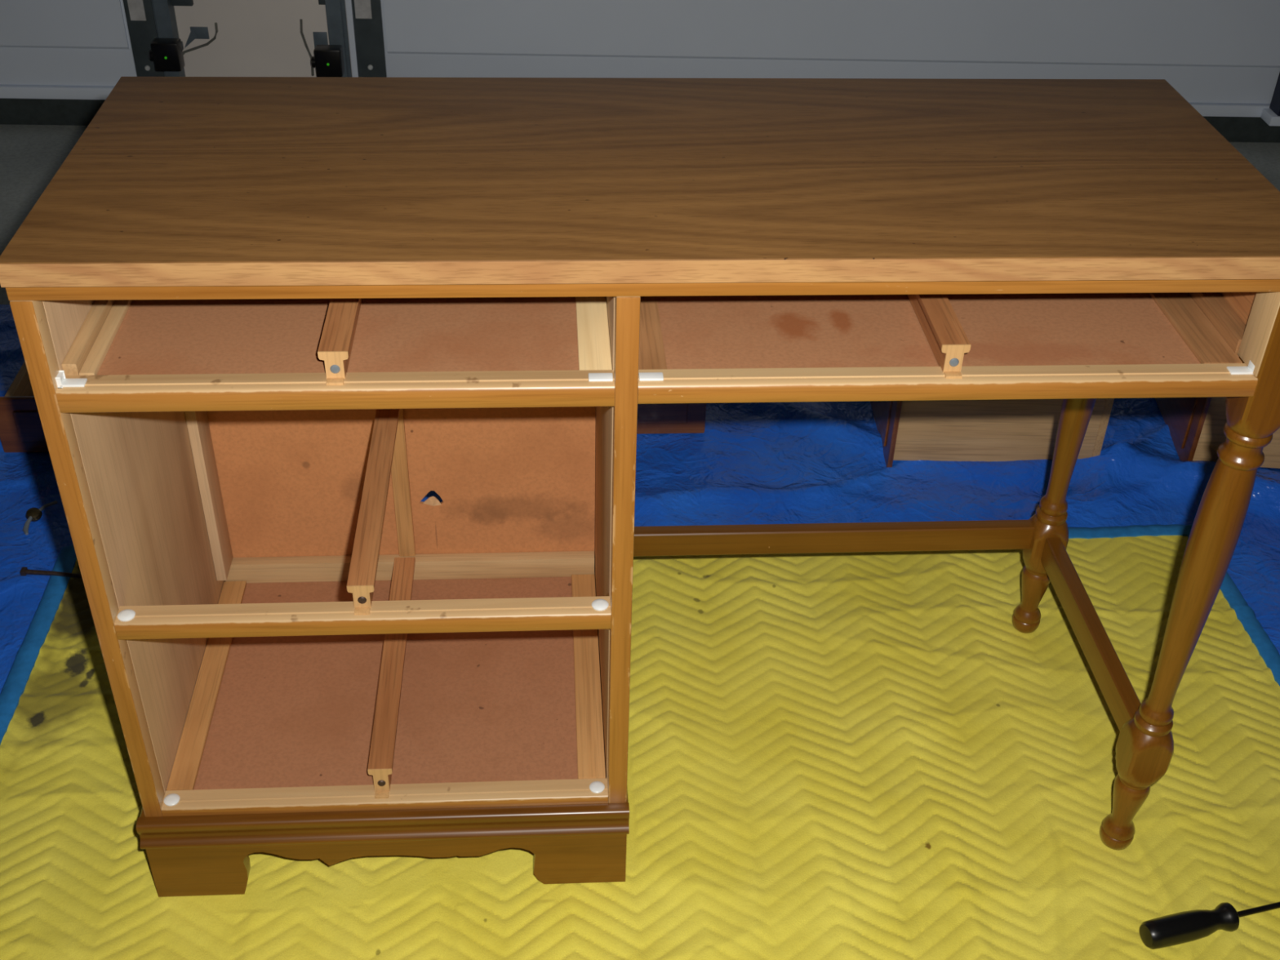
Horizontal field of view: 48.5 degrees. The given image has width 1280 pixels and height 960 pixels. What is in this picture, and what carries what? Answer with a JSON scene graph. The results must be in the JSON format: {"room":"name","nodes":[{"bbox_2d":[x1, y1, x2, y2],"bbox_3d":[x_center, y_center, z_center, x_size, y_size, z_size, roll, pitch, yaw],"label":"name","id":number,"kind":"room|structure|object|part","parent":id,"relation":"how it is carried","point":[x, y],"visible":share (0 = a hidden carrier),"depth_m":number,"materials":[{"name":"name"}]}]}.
{"room":"garage","nodes":[
{"label":"garage","id":0,"kind":"room"},
{"bbox_2d":[173,0,352,77],"bbox_3d":[-0.835,-1.764,2.814,0.475,2.142,0.255,0,36,-2],"label":"wall","id":1,"kind":"structure","parent":0,"point":[255,37],"depth_m":3.20,"materials":[{"name":"beige paint"}]},
{"bbox_2d":[123,0,193,76],"bbox_3d":[-1.051,-1.630,2.721,0.153,2.022,0.043,0,36,-2],"label":"door track","id":2,"kind":"object","parent":1,"relation":"attached to","point":[147,20],"visible":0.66,"depth_m":3.17,"materials":[{"name":"metal"}]},
{"bbox_2d":[0,0,137,125],"bbox_3d":[-2.128,-1.698,2.710,2.015,2.093,0.054,0,36,-2],"label":"door","id":3,"kind":"structure","parent":2,"relation":"attached to","point":[60,60],"depth_m":3.24,"materials":[{"name":"white paint"}]},
{"bbox_3d":[-2.144,-1.118,3.103,1.975,0.322,0.016,0,36,-2],"label":"raised panel","id":4,"kind":"part","parent":3,"relation":"part of","materials":[{"name":"white paint"}]},
{"bbox_3d":[-1.113,-1.078,3.133,0.062,0.642,0.004,0,36,-2],"label":"flag plate","id":5,"kind":"part","parent":2,"relation":"part of","materials":[{"name":"grey metal"}]},
{"bbox_3d":[-1.044,-1.630,2.721,0.050,2.022,0.043,0,36,-2],"label":"vertical rail","id":6,"kind":"part","parent":2,"relation":"part of","materials":[{"name":"metal"}]},
{"bbox_2d":[148,22,217,71],"bbox_3d":[-1.022,-0.970,3.174,0.070,0.085,0.152,27,43,31],"label":"sensor","id":7,"kind":"object","parent":2,"relation":"attached to","point":[167,54],"visible":1,"depth_m":3.14,"materials":[{"name":"black plastic"}]},
{"bbox_2d":[318,0,386,77],"bbox_3d":[-0.628,-1.627,2.735,0.136,2.022,0.043,0,36,-2],"label":"door track","id":8,"kind":"object","parent":1,"relation":"attached to","point":[364,28],"visible":0.53,"depth_m":3.19,"materials":[{"name":"metal"}]},
{"bbox_2d":[299,18,344,76],"bbox_3d":[-0.714,-0.962,3.178,0.100,0.111,0.092,0,36,-2],"label":"sensor","id":9,"kind":"object","parent":8,"relation":"attached to","point":[327,60],"visible":0.98,"depth_m":3.16,"materials":[{"name":"black plastic"}]},
{"bbox_3d":[-0.658,-1.628,2.734,0.036,2.022,0.043,0,36,-2],"label":"vertical rail","id":10,"kind":"part","parent":8,"relation":"part of","materials":[{"name":"metal"}]},
{"bbox_3d":[-0.609,-1.075,3.150,0.064,0.642,0.004,0,36,-2],"label":"flag plate","id":11,"kind":"part","parent":8,"relation":"part of","materials":[{"name":"grey metal"}]},
{"bbox_2d":[380,0,1279,142],"bbox_3d":[0.618,-1.680,2.800,2.390,2.093,0.054,0,36,-2],"label":"door","id":12,"kind":"structure","parent":8,"relation":"attached to","point":[1222,56],"depth_m":3.25,"materials":[{"name":"white paint"}]},
{"bbox_3d":[0.602,-1.101,3.193,2.350,0.322,0.016,0,36,-2],"label":"raised panel","id":13,"kind":"part","parent":12,"relation":"part of","materials":[{"name":"white paint"}]},
{"bbox_2d":[1260,72,1279,125],"bbox_3d":[1.536,-1.641,2.785,0.075,1.954,0.055,0,36,-2],"label":"door track","id":14,"kind":"object","parent":12,"relation":"attached to","point":[1271,116],"visible":1,"depth_m":3.33,"materials":[{"name":"grey metal"}]},
{"bbox_3d":[1.537,-1.651,2.779,0.045,1.930,0.053,0,36,-2],"label":"vertical rail","id":15,"kind":"part","parent":14,"relation":"part of","materials":[{"name":"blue metal"}]},
{"bbox_2d":[0,124,1279,304],"bbox_3d":[0.007,0.372,1.770,6.400,0.080,5.600,-1,36,-4],"label":"floor","id":16,"kind":"structure","parent":0,"point":[31,156],"depth_m":3.19,"materials":[{"name":"concrete"}]},
{"bbox_2d":[0,304,1279,693],"bbox_3d":[0.020,0.393,1.576,3.500,0.108,2.660,-1,36,-4],"label":"tarp","id":17,"kind":"object","parent":16,"relation":"on","point":[797,462],"depth_m":2.21,"materials":[{"name":"blue plastic"}]},
{"bbox_3d":[-0.768,-0.179,2.338,0.473,0.100,0.383,-1,36,-4],"label":"drawer","id":18,"kind":"part","parent":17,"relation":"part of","materials":[{"name":"brown wood"}]},
{"bbox_3d":[-0.890,0.065,2.063,0.009,0.010,0.040,-2,36,-6],"label":"drop handle","id":19,"kind":"part","parent":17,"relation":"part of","materials":[{"name":"metal"}]},
{"bbox_3d":[-0.887,0.052,2.079,0.028,0.015,0.076,11,36,12],"label":"drawer pull","id":20,"kind":"part","parent":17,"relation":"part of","materials":[{"name":"metal"}]},
{"bbox_3d":[-0.877,0.040,2.091,0.005,0.008,0.039,23,41,27],"label":"post","id":21,"kind":"part","parent":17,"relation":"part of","materials":[{"name":"metal"}]},
{"bbox_2d":[20,567,82,578],"bbox_3d":[-0.799,0.130,1.958,0.111,0.008,0.012,4,36,3],"label":"metal rod","id":22,"kind":"object","parent":17,"relation":"on","point":[24,571],"visible":0.93,"depth_m":1.96,"materials":[{"name":"metal"}]},
{"bbox_2d":[0,524,1279,959],"bbox_3d":[0.061,0.601,1.359,1.673,0.026,1.793,-1,36,-4],"label":"blanket","id":23,"kind":"object","parent":17,"relation":"on","point":[861,755],"visible":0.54,"depth_m":1.67,"materials":[{"name":"yellow fabric"}]},
{"bbox_2d":[0,76,1279,897],"bbox_3d":[0.018,0.013,1.517,1.097,0.754,0.428,-1,36,-4],"label":"desk","id":24,"kind":"object","parent":23,"relation":"on","point":[259,321],"visible":1,"depth_m":1.33,"materials":[{"name":"brown wood"}]},
{"bbox_3d":[-0.511,-0.009,1.478,0.017,0.658,0.377,-1,36,-4],"label":"panel","id":25,"kind":"part","parent":24,"relation":"part of","materials":[{"name":"brown wood"}]},
{"bbox_3d":[-0.531,0.249,1.647,0.008,0.034,0.396,-1,36,-4],"label":"plinth moulding","id":26,"kind":"part","parent":24,"relation":"part of","materials":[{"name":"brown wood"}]},
{"bbox_3d":[-0.254,-0.075,1.206,0.464,0.022,0.025,-1,36,-4],"label":"drawer rail","id":27,"kind":"part","parent":24,"relation":"part of","materials":[{"name":"brown wood"}]},
{"bbox_3d":[-0.266,-0.192,1.359,0.462,0.004,0.360,-1,36,-4],"label":"dust panel","id":28,"kind":"part","parent":24,"relation":"part of","materials":[{"name":"brown wood"}]},
{"bbox_3d":[-0.260,0.132,1.354,0.464,0.021,0.025,-1,36,-4],"label":"drawer rail","id":29,"kind":"part","parent":24,"relation":"part of","materials":[{"name":"brown wood"}]},
{"bbox_3d":[-0.267,0.365,1.496,0.511,0.034,0.016,-1,36,-4],"label":"plinth moulding","id":30,"kind":"part","parent":24,"relation":"part of","materials":[{"name":"brown wood"}]},
{"bbox_3d":[-0.266,0.337,1.500,0.464,0.017,0.025,-1,36,-4],"label":"drawer rail","id":31,"kind":"part","parent":24,"relation":"part of","materials":[{"name":"brown wood"}]},
{"bbox_3d":[-0.278,0.223,1.656,0.462,0.004,0.360,-1,36,-4],"label":"panel","id":32,"kind":"part","parent":24,"relation":"part of","materials":[{"name":"brown wood"}]},
{"bbox_3d":[-0.282,-0.123,1.633,0.462,0.627,0.004,-1,36,-4],"label":"panel","id":33,"kind":"part","parent":24,"relation":"part of","materials":[{"name":"brown wood"}]},
{"bbox_3d":[-0.030,-0.016,1.509,0.020,0.658,0.377,-1,36,-4],"label":"panel","id":34,"kind":"part","parent":24,"relation":"part of","materials":[{"name":"brown wood"}]},
{"bbox_3d":[0.040,-0.163,1.164,1.085,0.015,0.022,-1,36,-4],"label":"rail","id":35,"kind":"part","parent":24,"relation":"part of","materials":[{"name":"brown wood"}]},
{"bbox_3d":[0.264,-0.200,1.393,0.558,0.004,0.360,-1,36,-4],"label":"dust panel","id":36,"kind":"part","parent":24,"relation":"part of","materials":[{"name":"brown wood"}]},
{"bbox_3d":[0.269,-0.084,1.238,0.543,0.020,0.025,-1,36,-4],"label":"drawer rail","id":37,"kind":"part","parent":24,"relation":"part of","materials":[{"name":"brown wood"}]},
{"bbox_3d":[0.530,-0.098,1.712,0.044,0.734,0.044,-1,36,-4],"label":"leg","id":38,"kind":"part","parent":24,"relation":"part of","materials":[{"name":"brown wood"}]},
{"bbox_3d":[0.552,0.116,1.413,0.044,0.734,0.044,-1,36,-4],"label":"leg","id":39,"kind":"part","parent":24,"relation":"part of","materials":[{"name":"brown wood"}]},
{"bbox_2d":[1139,902,1279,949],"bbox_3d":[0.647,0.468,1.530,0.232,0.031,0.031,-8,37,-13],"label":"screwdriver","id":40,"kind":"object","parent":23,"relation":"on","point":[1181,927],"visible":1,"depth_m":1.50,"materials":[{"name":"black plastic"}]},
{"bbox_3d":[-0.139,-0.206,2.401,0.473,0.100,0.383,-1,36,-4],"label":"drawer","id":41,"kind":"part","parent":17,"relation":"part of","materials":[{"name":"brown wood"}]},
{"bbox_2d":[870,398,1114,467],"bbox_3d":[0.545,-0.247,2.370,0.368,0.237,0.473,1,36,-1],"label":"drawer","id":42,"kind":"object","parent":17,"relation":"on","point":[1005,429],"visible":0.13,"depth_m":2.22,"materials":[{"name":"brown wood"}]},
{"bbox_2d":[1155,396,1279,468],"bbox_3d":[1.040,-0.236,2.375,0.368,0.237,0.473,4,36,3],"label":"drawer","id":43,"kind":"object","parent":17,"relation":"on","point":[1196,425],"visible":0.06,"depth_m":2.24,"materials":[{"name":"brown wood"}]}
]}

